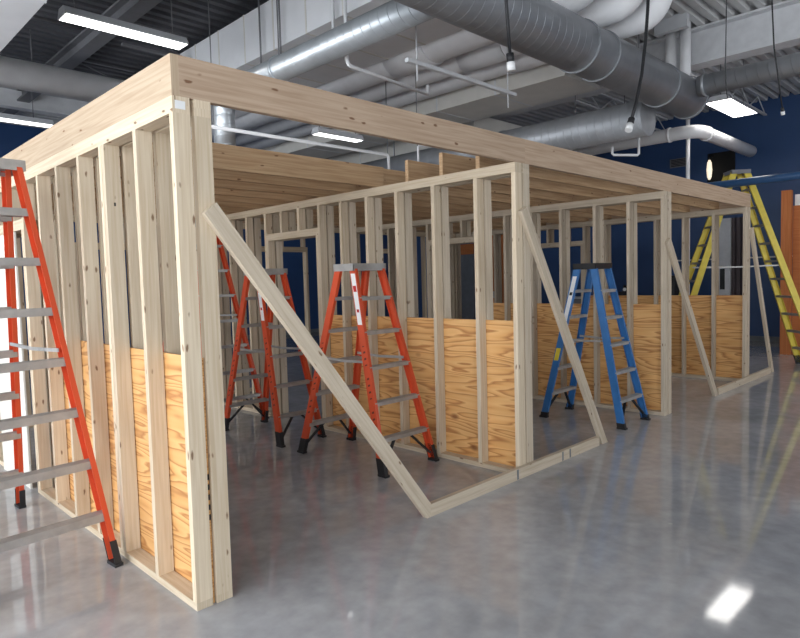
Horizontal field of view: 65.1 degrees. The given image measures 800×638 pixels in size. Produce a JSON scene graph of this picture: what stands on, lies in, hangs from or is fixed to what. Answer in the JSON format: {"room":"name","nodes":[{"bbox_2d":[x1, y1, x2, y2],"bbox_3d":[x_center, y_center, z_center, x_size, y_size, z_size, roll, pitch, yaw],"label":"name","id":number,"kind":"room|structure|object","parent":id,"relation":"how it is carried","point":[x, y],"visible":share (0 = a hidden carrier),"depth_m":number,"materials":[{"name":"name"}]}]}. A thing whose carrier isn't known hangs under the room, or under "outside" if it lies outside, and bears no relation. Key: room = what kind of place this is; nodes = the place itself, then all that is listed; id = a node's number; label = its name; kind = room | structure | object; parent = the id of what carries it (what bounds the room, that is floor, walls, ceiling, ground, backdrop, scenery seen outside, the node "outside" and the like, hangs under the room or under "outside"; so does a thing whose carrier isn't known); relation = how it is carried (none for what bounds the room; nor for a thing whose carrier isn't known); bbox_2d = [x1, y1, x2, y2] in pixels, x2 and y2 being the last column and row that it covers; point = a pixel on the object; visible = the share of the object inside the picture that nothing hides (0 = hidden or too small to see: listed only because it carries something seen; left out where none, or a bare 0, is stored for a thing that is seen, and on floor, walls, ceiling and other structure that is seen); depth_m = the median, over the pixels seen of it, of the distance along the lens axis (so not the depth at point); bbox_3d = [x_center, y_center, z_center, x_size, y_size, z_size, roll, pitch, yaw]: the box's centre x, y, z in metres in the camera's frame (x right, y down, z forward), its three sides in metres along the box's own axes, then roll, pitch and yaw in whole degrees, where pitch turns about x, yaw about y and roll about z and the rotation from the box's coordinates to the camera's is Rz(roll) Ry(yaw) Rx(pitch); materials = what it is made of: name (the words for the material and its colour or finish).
{"room":"construction training workshop","nodes":[
{"label":"construction training workshop","id":0,"kind":"room"},
{"bbox_2d":[0,123,389,354],"bbox_3d":[-7.274,-1.828,15.129,19.500,5.300,0.200,-5,5,-45],"label":"wall","id":1,"kind":"structure","parent":0,"point":[12,136],"depth_m":19.05,"materials":[{"name":"blue paint"}]},
{"bbox_2d":[0,332,799,637],"bbox_3d":[0.097,1.123,7.961,20.100,0.100,21.100,-5,5,-45],"label":"floor","id":2,"kind":"structure","parent":0,"point":[685,523],"depth_m":3.75,"materials":[{"name":"concrete"}]},
{"bbox_2d":[0,232,32,488],"bbox_3d":[-3.233,0.327,5.186,0.014,2.020,0.820,-5,5,-45],"label":"window","id":3,"kind":"structure","parent":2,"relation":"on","point":[5,383],"depth_m":5.14,"materials":[{"name":"white glass"}]},
{"bbox_2d":[0,158,123,567],"bbox_3d":[-2.460,0.236,3.716,1.615,2.342,0.768,2,5,41],"label":"step ladder","id":4,"kind":"object","parent":2,"relation":"on","point":[17,478],"visible":1,"depth_m":3.62,"materials":[{"name":"orange plastic"}]},
{"bbox_2d":[0,95,212,610],"bbox_3d":[-2.850,0.124,4.854,0.084,2.445,5.302,-5,5,-45],"label":"wall","id":5,"kind":"structure","parent":2,"relation":"on","point":[173,110],"depth_m":3.56,"materials":[{"name":"brown wood"}]},
{"bbox_2d":[0,53,179,182],"bbox_3d":[-2.903,-1.188,4.756,0.038,0.188,5.300,-5,5,-45],"label":"header beam","id":6,"kind":"structure","parent":5,"relation":"on","point":[159,80],"depth_m":3.41,"materials":[{"name":"brown wood"}]},
{"bbox_2d":[16,99,232,602],"bbox_3d":[-2.780,0.117,4.923,0.101,2.445,5.300,-5,5,-45],"label":"wall","id":7,"kind":"structure","parent":2,"relation":"on","point":[200,111],"depth_m":3.14,"materials":[{"name":"brown wood"}]},
{"bbox_2d":[35,194,245,211],"bbox_3d":[-2.877,-1.311,6.708,2.758,0.188,0.038,-5,5,-45],"label":"joist","id":8,"kind":"object","parent":7,"relation":"on","point":[225,209],"visible":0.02,"depth_m":7.50,"materials":[{"name":"brown wood"}]},
{"bbox_2d":[35,188,264,208],"bbox_3d":[-2.588,-1.301,6.418,2.758,0.188,0.038,-5,5,-45],"label":"joist","id":9,"kind":"object","parent":7,"relation":"on","point":[220,203],"visible":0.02,"depth_m":7.11,"materials":[{"name":"brown wood"}]},
{"bbox_2d":[51,183,284,204],"bbox_3d":[-2.299,-1.291,6.127,2.758,0.188,0.038,-5,5,-45],"label":"joist","id":10,"kind":"object","parent":7,"relation":"on","point":[225,198],"visible":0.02,"depth_m":6.73,"materials":[{"name":"brown wood"}]},
{"bbox_2d":[71,176,305,200],"bbox_3d":[-2.010,-1.281,5.837,2.758,0.188,0.038,-5,5,-45],"label":"joist","id":11,"kind":"object","parent":7,"relation":"on","point":[217,191],"visible":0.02,"depth_m":6.35,"materials":[{"name":"brown wood"}]},
{"bbox_2d":[93,167,329,196],"bbox_3d":[-1.721,-1.270,5.546,2.758,0.188,0.038,-5,5,-45],"label":"joist","id":12,"kind":"object","parent":7,"relation":"on","point":[227,184],"visible":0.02,"depth_m":5.97,"materials":[{"name":"brown wood"}]},
{"bbox_2d":[94,158,355,191],"bbox_3d":[-1.432,-1.260,5.255,2.758,0.188,0.038,-5,5,-45],"label":"joist","id":13,"kind":"object","parent":7,"relation":"on","point":[218,174],"visible":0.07,"depth_m":5.58,"materials":[{"name":"brown wood"}]},
{"bbox_2d":[119,139,383,186],"bbox_3d":[-1.143,-1.250,4.965,2.758,0.188,0.038,-5,5,-45],"label":"joist","id":14,"kind":"object","parent":7,"relation":"on","point":[225,157],"visible":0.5,"depth_m":5.19,"materials":[{"name":"brown wood"}]},
{"bbox_2d":[178,55,524,163],"bbox_3d":[-0.039,-1.213,3.891,2.809,0.188,0.038,-5,5,-45],"label":"header beam","id":15,"kind":"structure","parent":7,"relation":"on","point":[219,85],"depth_m":3.52,"materials":[{"name":"brown wood"}]},
{"bbox_2d":[63,340,214,602],"bbox_3d":[-1.793,0.767,3.922,0.012,1.220,2.424,-5,5,-45],"label":"plywood sheet","id":16,"kind":"object","parent":2,"relation":"on","point":[174,406],"visible":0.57,"depth_m":3.54,"materials":[{"name":"brown wood"}]},
{"bbox_2d":[163,219,268,418],"bbox_3d":[-2.341,0.003,7.472,0.772,2.332,1.455,-5,5,-45],"label":"step ladder","id":17,"kind":"object","parent":2,"relation":"on","point":[245,344],"visible":0.16,"depth_m":7.35,"materials":[{"name":"orange plastic"}]},
{"bbox_2d":[17,213,457,427],"bbox_3d":[-1.740,-0.205,9.625,8.022,2.445,0.085,-5,5,-45],"label":"wall","id":18,"kind":"structure","parent":2,"relation":"on","point":[453,269],"depth_m":9.85,"materials":[{"name":"brown wood"}]},
{"bbox_2d":[224,268,326,447],"bbox_3d":[-1.367,0.341,6.520,0.542,1.722,1.155,-5,5,-45],"label":"step ladder","id":19,"kind":"object","parent":2,"relation":"on","point":[267,325],"visible":0.89,"depth_m":6.45,"materials":[{"name":"orange plastic"}]},
{"bbox_2d":[201,203,430,517],"bbox_3d":[-0.372,0.377,3.562,1.520,1.964,0.038,-5,5,-45],"label":"diagonal brace","id":20,"kind":"object","parent":2,"relation":"on","point":[214,216],"visible":1,"depth_m":3.41,"materials":[{"name":"brown wood"}]},
{"bbox_2d":[195,162,525,471],"bbox_3d":[-0.928,-0.049,6.760,0.084,2.445,5.300,-5,5,-45],"label":"wall","id":21,"kind":"structure","parent":2,"relation":"on","point":[513,169],"depth_m":5.75,"materials":[{"name":"brown wood"}]},
{"bbox_2d":[297,263,439,478],"bbox_3d":[-0.331,0.372,5.563,0.642,1.722,1.195,-5,5,-45],"label":"step ladder","id":22,"kind":"object","parent":2,"relation":"on","point":[360,296],"visible":0.9,"depth_m":5.48,"materials":[{"name":"orange plastic"}]},
{"bbox_2d":[220,163,532,462],"bbox_3d":[-0.853,-0.055,6.835,0.084,2.445,5.300,-5,5,-45],"label":"wall","id":23,"kind":"structure","parent":2,"relation":"on","point":[408,230],"depth_m":6.07,"materials":[{"name":"brown wood"}]},
{"bbox_2d":[265,205,421,219],"bbox_3d":[-0.691,-1.475,8.355,2.844,0.188,0.038,-5,5,-45],"label":"joist","id":24,"kind":"object","parent":23,"relation":"on","point":[336,212],"visible":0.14,"depth_m":8.54,"materials":[{"name":"brown wood"}]},
{"bbox_2d":[274,200,430,216],"bbox_3d":[-0.402,-1.464,8.065,2.844,0.188,0.038,-5,5,-45],"label":"joist","id":25,"kind":"object","parent":23,"relation":"on","point":[358,209],"visible":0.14,"depth_m":8.27,"materials":[{"name":"brown wood"}]},
{"bbox_2d":[296,196,464,214],"bbox_3d":[-0.112,-1.454,7.774,2.844,0.188,0.038,-5,5,-45],"label":"joist","id":26,"kind":"object","parent":23,"relation":"on","point":[358,204],"visible":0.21,"depth_m":8.06,"materials":[{"name":"brown wood"}]},
{"bbox_2d":[319,191,473,211],"bbox_3d":[0.177,-1.444,7.483,2.844,0.188,0.038,-5,5,-45],"label":"joist","id":27,"kind":"object","parent":23,"relation":"on","point":[387,200],"visible":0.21,"depth_m":7.57,"materials":[{"name":"brown wood"}]},
{"bbox_2d":[344,185,511,208],"bbox_3d":[0.466,-1.434,7.193,2.844,0.188,0.038,-5,5,-45],"label":"joist","id":28,"kind":"object","parent":23,"relation":"on","point":[415,196],"visible":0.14,"depth_m":7.35,"materials":[{"name":"brown wood"}]},
{"bbox_2d":[372,169,540,205],"bbox_3d":[0.755,-1.424,6.902,2.844,0.188,0.038,-5,5,-45],"label":"joist","id":29,"kind":"object","parent":23,"relation":"on","point":[390,176],"visible":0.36,"depth_m":6.73,"materials":[{"name":"brown wood"}]},
{"bbox_2d":[405,160,572,201],"bbox_3d":[1.068,-1.413,6.587,2.844,0.188,0.038,-5,5,-45],"label":"joist","id":30,"kind":"object","parent":23,"relation":"on","point":[414,170],"visible":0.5,"depth_m":6.14,"materials":[{"name":"brown wood"}]},
{"bbox_2d":[439,152,603,198],"bbox_3d":[1.354,-1.402,6.300,2.844,0.188,0.038,-5,5,-45],"label":"joist","id":31,"kind":"object","parent":23,"relation":"on","point":[448,163],"visible":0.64,"depth_m":6.20,"materials":[{"name":"brown wood"}]},
{"bbox_2d":[476,156,636,194],"bbox_3d":[1.629,-1.393,6.023,2.844,0.188,0.038,-5,5,-45],"label":"joist","id":32,"kind":"object","parent":23,"relation":"on","point":[534,172],"visible":0.43,"depth_m":5.99,"materials":[{"name":"brown wood"}]},
{"bbox_2d":[330,315,515,466],"bbox_3d":[0.129,0.595,5.827,0.012,1.220,2.424,-5,5,-45],"label":"plywood sheet","id":33,"kind":"object","parent":2,"relation":"on","point":[460,360],"visible":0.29,"depth_m":5.47,"materials":[{"name":"brown wood"}]},
{"bbox_2d":[356,191,671,415],"bbox_3d":[1.103,-0.231,8.774,0.084,2.445,5.300,-5,5,-45],"label":"wall","id":34,"kind":"structure","parent":2,"relation":"on","point":[567,212],"depth_m":7.69,"materials":[{"name":"brown wood"}]},
{"bbox_2d":[525,139,750,206],"bbox_3d":[2.925,-1.479,6.830,5.557,0.188,0.038,-5,5,-45],"label":"header beam","id":35,"kind":"structure","parent":34,"relation":"on","point":[539,155],"depth_m":6.01,"materials":[{"name":"brown wood"}]},
{"bbox_2d":[430,436,598,516],"bbox_3d":[1.007,1.194,4.961,2.295,0.084,0.039,-5,5,-45],"label":"board","id":36,"kind":"object","parent":2,"relation":"on","point":[454,499],"visible":0.96,"depth_m":4.75,"materials":[{"name":"brown wood"}]},
{"bbox_2d":[518,206,607,443],"bbox_3d":[1.426,0.142,5.342,1.350,2.112,0.038,-5,5,-45],"label":"diagonal brace","id":37,"kind":"object","parent":2,"relation":"on","point":[524,214],"visible":0.93,"depth_m":5.24,"materials":[{"name":"brown wood"}]},
{"bbox_2d":[493,303,660,409],"bbox_3d":[2.085,0.419,7.767,0.012,1.220,2.424,-5,5,-45],"label":"plywood sheet","id":38,"kind":"object","parent":2,"relation":"on","point":[646,317],"visible":0.36,"depth_m":7.41,"materials":[{"name":"brown wood"}]},
{"bbox_2d":[539,263,650,429],"bbox_3d":[2.098,0.243,6.802,0.592,1.692,1.005,-5,5,-45],"label":"step ladder","id":39,"kind":"object","parent":2,"relation":"on","point":[592,276],"visible":0.96,"depth_m":6.75,"materials":[{"name":"blue plastic"}]},
{"bbox_2d":[456,207,749,380],"bbox_3d":[2.971,-0.398,10.625,0.084,2.445,5.300,-5,5,-45],"label":"wall","id":40,"kind":"structure","parent":2,"relation":"on","point":[744,210],"depth_m":9.32,"materials":[{"name":"brown wood"}]},
{"bbox_2d":[492,208,588,221],"bbox_3d":[2.146,-1.625,9.506,2.808,0.188,0.038,-5,5,-45],"label":"joist","id":41,"kind":"object","parent":40,"relation":"on","point":[544,216],"visible":0.07,"depth_m":9.76,"materials":[{"name":"brown wood"}]},
{"bbox_2d":[530,206,611,219],"bbox_3d":[2.435,-1.615,9.215,2.808,0.188,0.038,-5,5,-45],"label":"joist","id":42,"kind":"object","parent":40,"relation":"on","point":[572,213],"visible":0.02,"depth_m":9.51,"materials":[{"name":"brown wood"}]},
{"bbox_2d":[541,199,625,216],"bbox_3d":[2.724,-1.605,8.925,2.808,0.188,0.038,-5,5,-45],"label":"joist","id":43,"kind":"object","parent":40,"relation":"on","point":[543,202],"visible":0.07,"depth_m":8.89,"materials":[{"name":"brown wood"}]},
{"bbox_2d":[459,202,740,232],"bbox_3d":[3.013,-1.720,10.647,0.038,0.188,5.262,-5,5,-45],"label":"header beam","id":44,"kind":"structure","parent":40,"relation":"on","point":[721,205],"depth_m":9.31,"materials":[{"name":"brown wood"}]},
{"bbox_2d":[564,195,660,214],"bbox_3d":[3.013,-1.594,8.634,2.808,0.188,0.038,-5,5,-45],"label":"joist","id":45,"kind":"object","parent":40,"relation":"on","point":[644,210],"visible":0.14,"depth_m":8.70,"materials":[{"name":"brown wood"}]},
{"bbox_2d":[595,191,689,212],"bbox_3d":[3.302,-1.584,8.343,2.808,0.188,0.038,-5,5,-45],"label":"joist","id":46,"kind":"object","parent":40,"relation":"on","point":[652,204],"visible":0.14,"depth_m":8.45,"materials":[{"name":"brown wood"}]},
{"bbox_2d":[637,187,718,209],"bbox_3d":[3.591,-1.574,8.053,2.808,0.188,0.038,-5,5,-45],"label":"joist","id":47,"kind":"object","parent":40,"relation":"on","point":[675,198],"visible":0.29,"depth_m":8.25,"materials":[{"name":"brown wood"}]},
{"bbox_2d":[589,295,742,377],"bbox_3d":[4.028,0.245,9.693,0.012,1.220,2.424,-5,5,-45],"label":"plywood sheet","id":48,"kind":"object","parent":2,"relation":"on","point":[728,307],"visible":0.29,"depth_m":9.19,"materials":[{"name":"brown wood"}]},
{"bbox_2d":[686,119,689,294],"bbox_3d":[5.239,-1.890,11.396,0.070,5.200,0.070,-5,5,-45],"label":"pole","id":49,"kind":"object","parent":2,"relation":"on","point":[687,120],"visible":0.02,"depth_m":11.31,"materials":[{"name":"white metal"}]},
{"bbox_2d":[665,238,717,395],"bbox_3d":[3.445,0.044,7.346,1.557,1.946,0.038,-5,5,-45],"label":"diagonal brace","id":50,"kind":"object","parent":2,"relation":"on","point":[670,249],"visible":1,"depth_m":7.24,"materials":[{"name":"brown wood"}]},
{"bbox_2d":[679,169,799,363],"bbox_3d":[5.409,-0.785,10.073,2.460,3.152,0.692,-1,4,4],"label":"step ladder","id":51,"kind":"object","parent":2,"relation":"on","point":[729,175],"visible":0.62,"depth_m":9.98,"materials":[{"name":"yellow plastic"}]},
{"bbox_2d":[716,367,770,394],"bbox_3d":[4.840,0.850,8.762,2.275,0.084,0.038,-5,5,-45],"label":"board","id":52,"kind":"object","parent":2,"relation":"on","point":[729,386],"visible":0.86,"depth_m":8.63,"materials":[{"name":"brown wood"}]},
{"bbox_2d":[749,227,773,371],"bbox_3d":[5.318,-0.235,9.199,1.140,2.169,0.038,-5,5,-45],"label":"diagonal brace","id":53,"kind":"object","parent":2,"relation":"on","point":[751,230],"visible":0.93,"depth_m":9.13,"materials":[{"name":"brown wood"}]},
{"bbox_2d":[780,190,792,354],"bbox_3d":[7.104,-0.846,11.517,0.120,3.000,0.160,-5,5,-45],"label":"wood post","id":54,"kind":"object","parent":2,"relation":"on","point":[786,195],"visible":0.86,"depth_m":11.45,"materials":[{"name":"orange wood"}]},
{"bbox_2d":[792,205,799,353],"bbox_3d":[8.284,-0.677,10.534,0.150,2.720,2.895,-5,5,-45],"label":"wall","id":55,"kind":"structure","parent":2,"relation":"on","point":[796,209],"depth_m":11.44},
{"bbox_2d":[0,0,799,128],"bbox_3d":[-0.079,-4.215,7.655,20.100,0.200,21.180,-5,5,-45],"label":"ceiling","id":56,"kind":"structure","parent":0,"point":[190,18],"depth_m":9.24,"materials":[{"name":"grey metal"}]},
{"bbox_2d":[0,0,46,51],"bbox_3d":[-3.598,-3.228,4.698,1.642,1.206,4.100,-5,5,-45],"label":"duct","id":57,"kind":"object","parent":56,"relation":"hanging from","point":[14,14],"visible":1,"depth_m":5.54,"materials":[{"name":"grey metal"}]},
{"bbox_2d":[0,92,53,127],"bbox_3d":[-6.798,-3.589,9.508,2.700,0.910,0.250,-5,5,-45],"label":"ceiling light","id":58,"kind":"object","parent":56,"relation":"hanging from","point":[4,117],"visible":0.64,"depth_m":10.18,"materials":[{"name":"white plastic"}]},
{"bbox_2d":[0,118,51,127],"bbox_3d":[-6.786,-3.142,9.537,2.674,0.009,0.224,-5,5,-45],"label":"diffuser","id":59,"kind":"object","parent":58,"relation":"attached to","point":[26,121],"depth_m":10.20,"materials":[{"name":"white plastic"}]},
{"bbox_2d":[0,87,89,116],"bbox_3d":[-8.484,-3.840,9.763,10.500,0.350,0.200,-5,5,-45],"label":"girder","id":60,"kind":"object","parent":56,"relation":"attached to","point":[44,103],"visible":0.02,"depth_m":11.60,"materials":[{"name":"white metal"}]},
{"bbox_2d":[32,15,81,29],"bbox_3d":[-5.348,-3.958,7.799,2.600,0.040,0.040,-5,5,-45],"label":"conduit","id":61,"kind":"object","parent":56,"relation":"attached to","point":[34,16],"visible":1,"depth_m":8.48,"materials":[{"name":"grey metal"}]},
{"bbox_2d":[0,29,124,101],"bbox_3d":[-6.965,-3.450,6.985,8.500,0.864,0.428,-5,5,-45],"label":"insulated pipe","id":62,"kind":"object","parent":56,"relation":"hanging from","point":[18,74],"visible":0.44,"depth_m":8.82,"materials":[{"name":"grey metal"}]},
{"bbox_2d":[0,0,162,122],"bbox_3d":[-1.252,-3.852,5.740,0.200,0.220,19.500,-5,5,-45],"label":"girder","id":63,"kind":"object","parent":56,"relation":"attached to","point":[88,41],"visible":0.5,"depth_m":8.86,"materials":[{"name":"grey metal"}]},
{"bbox_2d":[81,59,134,77],"bbox_3d":[-4.790,-3.973,10.188,0.956,0.340,0.060,-5,5,-45],"label":"joist","id":64,"kind":"object","parent":56,"relation":"attached to","point":[86,60],"visible":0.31,"depth_m":10.16,"materials":[{"name":"grey metal"}]},
{"bbox_2d":[57,0,188,49],"bbox_3d":[-2.940,-3.519,6.683,1.290,0.910,0.240,-5,5,-45],"label":"ceiling light","id":65,"kind":"object","parent":56,"relation":"hanging from","point":[67,14],"visible":1,"depth_m":6.63,"materials":[{"name":"white plastic"}]},
{"bbox_2d":[121,22,187,55],"bbox_3d":[-3.451,-3.926,8.841,0.956,0.340,0.060,-5,5,-45],"label":"joist","id":66,"kind":"object","parent":56,"relation":"attached to","point":[122,43],"visible":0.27,"depth_m":8.78,"materials":[{"name":"grey metal"}]},
{"bbox_2d":[208,0,389,168],"bbox_3d":[-1.253,-3.035,8.136,2.964,2.151,0.045,-5,5,-43],"label":"pipe","id":67,"kind":"object","parent":56,"relation":"hanging from","point":[213,126],"visible":0.73,"depth_m":8.02,"materials":[{"name":"grey metal"}]},
{"bbox_2d":[180,0,462,124],"bbox_3d":[-2.506,-3.789,9.573,1.312,0.756,9.300,-5,5,-45],"label":"duct","id":68,"kind":"object","parent":56,"relation":"hanging from","point":[236,45],"visible":0.26,"depth_m":7.81,"materials":[{"name":"grey metal"}]},
{"bbox_2d":[212,0,434,145],"bbox_3d":[-1.052,-3.032,6.794,0.308,2.000,3.767,-5,5,-45],"label":"spiral duct","id":69,"kind":"object","parent":56,"relation":"hanging from","point":[391,18],"visible":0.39,"depth_m":6.32,"materials":[{"name":"grey metal"}]},
{"bbox_2d":[311,126,363,142],"bbox_3d":[-0.965,-3.077,9.720,0.900,0.520,0.200,-5,5,-45],"label":"ceiling light","id":70,"kind":"object","parent":56,"relation":"hanging from","point":[317,131],"visible":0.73,"depth_m":9.66,"materials":[{"name":"white"}]},
{"bbox_2d":[313,133,362,141],"bbox_3d":[-0.959,-2.824,9.736,0.874,0.009,0.174,-5,5,-45],"label":"diffuser","id":71,"kind":"object","parent":70,"relation":"attached to","point":[340,136],"depth_m":9.73,"materials":[{"name":"white plastic"}]},
{"bbox_2d":[343,0,428,95],"bbox_3d":[-0.125,-3.388,7.108,0.042,1.380,1.490,1,5,38],"label":"pipe","id":72,"kind":"object","parent":56,"relation":"hanging from","point":[349,65],"visible":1,"depth_m":6.91,"materials":[{"name":"white metal"}]},
{"bbox_2d":[191,0,594,142],"bbox_3d":[-1.458,-3.767,9.870,0.580,0.885,10.358,-5,5,-45],"label":"air duct","id":73,"kind":"object","parent":56,"relation":"hanging from","point":[436,52],"visible":0.32,"depth_m":8.17,"materials":[{"name":"silver metal"}]},
{"bbox_2d":[325,117,521,163],"bbox_3d":[-0.331,-3.846,13.921,1.512,1.306,6.200,-5,5,-45],"label":"duct","id":74,"kind":"object","parent":56,"relation":"hanging from","point":[490,124],"visible":0.09,"depth_m":12.62,"materials":[{"name":"white metal"}]},
{"bbox_2d":[261,64,599,158],"bbox_3d":[-0.289,-3.837,11.353,0.962,1.006,7.900,-5,5,-45],"label":"duct","id":75,"kind":"object","parent":56,"relation":"hanging from","point":[545,83],"visible":0.41,"depth_m":9.54,"materials":[{"name":"white metal"}]},
{"bbox_2d":[236,0,642,145],"bbox_3d":[-1.016,-3.816,10.301,0.380,0.865,10.368,-5,5,-45],"label":"air duct","id":76,"kind":"object","parent":56,"relation":"hanging from","point":[603,13],"visible":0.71,"depth_m":8.36,"materials":[{"name":"silver metal"}]},
{"bbox_2d":[240,0,671,148],"bbox_3d":[-0.645,-3.842,10.637,0.360,0.875,10.414,-5,5,-45],"label":"insulated pipe","id":77,"kind":"object","parent":56,"relation":"hanging from","point":[634,24],"visible":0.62,"depth_m":8.67,"materials":[{"name":"silver metal"}]},
{"bbox_2d":[405,26,516,107],"bbox_3d":[0.725,-3.304,6.998,1.900,1.580,0.050,-5,5,-45],"label":"rail","id":78,"kind":"object","parent":56,"relation":"hanging from","point":[408,60],"visible":0.83,"depth_m":6.89,"materials":[{"name":"white metal"}]},
{"bbox_2d":[361,95,655,171],"bbox_3d":[0.591,-3.497,11.457,0.528,1.744,8.010,-5,5,-45],"label":"spiral duct","id":79,"kind":"object","parent":56,"relation":"hanging from","point":[606,125],"visible":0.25,"depth_m":9.19,"materials":[{"name":"grey metal"}]},
{"bbox_2d":[504,0,515,71],"bbox_3d":[0.879,-3.020,5.137,0.134,1.924,0.072,-5,5,-45],"label":"hanging cable","id":80,"kind":"object","parent":56,"relation":"hanging from","point":[510,63],"visible":1,"depth_m":5.18,"materials":[{"name":"black rubber"}]},
{"bbox_2d":[393,0,708,119],"bbox_3d":[0.354,-3.234,5.158,10.480,1.469,0.558,-5,5,-45],"label":"spiral duct","id":81,"kind":"object","parent":56,"relation":"hanging from","point":[546,31],"visible":0.89,"depth_m":6.33,"materials":[{"name":"grey metal"}]},
{"bbox_2d":[573,93,667,130],"bbox_3d":[4.601,-4.419,13.163,4.910,0.340,0.060,-5,5,-45],"label":"joist","id":82,"kind":"object","parent":56,"relation":"attached to","point":[614,100],"visible":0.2,"depth_m":12.79,"materials":[{"name":"white metal"}]},
{"bbox_2d":[625,0,649,132],"bbox_3d":[2.352,-2.958,6.181,0.518,2.259,0.072,-5,5,-45],"label":"cable","id":83,"kind":"object","parent":56,"relation":"hanging from","point":[630,123],"visible":1,"depth_m":6.25,"materials":[{"name":"black rubber"}]},
{"bbox_2d":[489,0,799,119],"bbox_3d":[3.149,-4.131,10.812,0.300,0.540,20.500,-5,5,-45],"label":"air duct","id":84,"kind":"object","parent":56,"relation":"attached to","point":[749,34],"visible":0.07,"depth_m":9.06,"materials":[{"name":"white metal"}]},
{"bbox_2d":[572,95,756,156],"bbox_3d":[3.645,-3.867,13.449,2.924,1.424,6.474,-5,5,-45],"label":"insulated pipe","id":85,"kind":"object","parent":56,"relation":"hanging from","point":[702,132],"visible":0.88,"depth_m":10.88,"materials":[{"name":"grey metal"}]},
{"bbox_2d":[665,32,675,66],"bbox_3d":[3.933,-3.862,9.216,0.415,0.910,0.150,-5,5,-45],"label":"insulated pipe","id":86,"kind":"object","parent":56,"relation":"hanging from","point":[670,39],"visible":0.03,"depth_m":9.24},
{"bbox_2d":[654,12,688,36],"bbox_3d":[3.895,-4.228,8.983,0.100,0.200,0.460,-5,5,-45],"label":"strip","id":87,"kind":"object","parent":56,"relation":"attached to","point":[679,21],"visible":0.86,"depth_m":8.93,"materials":[{"name":"grey metal"}]},
{"bbox_2d":[680,21,690,75],"bbox_3d":[4.080,-3.857,9.068,0.415,0.910,0.150,-5,5,-45],"label":"insulated pipe","id":88,"kind":"object","parent":56,"relation":"hanging from","point":[685,34],"visible":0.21,"depth_m":9.10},
{"bbox_2d":[691,66,766,115],"bbox_3d":[6.082,-4.366,11.675,4.910,0.340,0.060,-5,5,-45],"label":"joist","id":89,"kind":"object","parent":56,"relation":"attached to","point":[713,68],"visible":0.41,"depth_m":12.48,"materials":[{"name":"white metal"}]},
{"bbox_2d":[706,61,757,117],"bbox_3d":[5.578,-3.988,10.510,1.400,0.922,0.400,-5,5,-45],"label":"ceiling light","id":90,"kind":"object","parent":56,"relation":"hanging from","point":[720,103],"visible":0.91,"depth_m":10.39,"materials":[{"name":"white plastic"}]},
{"bbox_2d":[707,99,754,116],"bbox_3d":[5.590,-3.546,10.537,1.374,0.009,0.374,-5,5,-45],"label":"diffuser","id":91,"kind":"object","parent":90,"relation":"attached to","point":[736,109],"depth_m":10.44,"materials":[{"name":"white plastic"}]},
{"bbox_2d":[695,52,799,96],"bbox_3d":[6.113,-3.556,6.322,0.298,1.289,5.927,-5,5,-45],"label":"spiral duct","id":92,"kind":"object","parent":56,"relation":"hanging from","point":[764,71],"visible":1,"depth_m":7.93,"materials":[{"name":"grey metal"}]},
{"bbox_2d":[771,0,784,114],"bbox_3d":[3.674,-3.072,6.081,0.436,2.090,0.036,-5,5,-45],"label":"cable","id":93,"kind":"object","parent":56,"relation":"hanging from","point":[782,107],"visible":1,"depth_m":6.07,"materials":[{"name":"black rubber"}]},
{"bbox_2d":[416,92,799,336],"bbox_3d":[7.003,-2.196,14.713,0.200,5.300,20.500,-5,5,-45],"label":"wall","id":94,"kind":"structure","parent":0,"point":[775,136],"depth_m":14.32,"materials":[{"name":"blue paint"}]},
{"bbox_2d":[460,244,473,254],"bbox_3d":[2.055,-2.171,19.528,0.049,0.320,0.600,-5,5,-45],"label":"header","id":95,"kind":"object","parent":94,"relation":"attached to","point":[465,249],"visible":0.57,"depth_m":19.47,"materials":[{"name":"orange wood"}]},
{"bbox_2d":[461,254,474,318],"bbox_3d":[2.092,-0.859,19.610,0.049,2.290,0.600,-5,5,-45],"label":"panel","id":96,"kind":"object","parent":94,"relation":"attached to","point":[467,261],"visible":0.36,"depth_m":19.53,"materials":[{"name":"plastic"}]},
{"bbox_2d":[492,234,503,302],"bbox_3d":[2.961,-1.119,18.667,0.109,2.880,0.550,-5,5,-45],"label":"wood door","id":97,"kind":"structure","parent":94,"relation":"in","point":[502,255],"depth_m":18.57,"materials":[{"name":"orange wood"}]},
{"bbox_2d":[707,151,734,182],"bbox_3d":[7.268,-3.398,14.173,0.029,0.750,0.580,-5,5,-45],"label":"spotlight","id":98,"kind":"object","parent":94,"relation":"attached to","point":[722,162],"visible":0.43,"depth_m":14.16,"materials":[{"name":"black metal"}]},
{"bbox_2d":[719,218,731,294],"bbox_3d":[7.355,-0.900,14.262,0.099,2.750,0.340,-5,5,-45],"label":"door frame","id":99,"kind":"structure","parent":94,"relation":"attached to","point":[725,229],"depth_m":14.16,"materials":[{"name":"white metal"}]},
{"bbox_2d":[731,217,742,294],"bbox_3d":[7.605,-0.893,14.038,0.059,2.750,0.310,-5,5,-45],"label":"roller shutter","id":100,"kind":"object","parent":94,"relation":"attached to","point":[737,223],"visible":0.43,"depth_m":14.01,"materials":[{"name":"grey metal"}]},
{"bbox_2d":[707,171,799,187],"bbox_3d":[5.779,-2.065,8.986,0.120,0.120,6.100,-5,5,-45],"label":"pipe","id":101,"kind":"object","parent":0,"point":[791,176],"visible":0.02,"depth_m":9.35,"materials":[{"name":"blue metal"}]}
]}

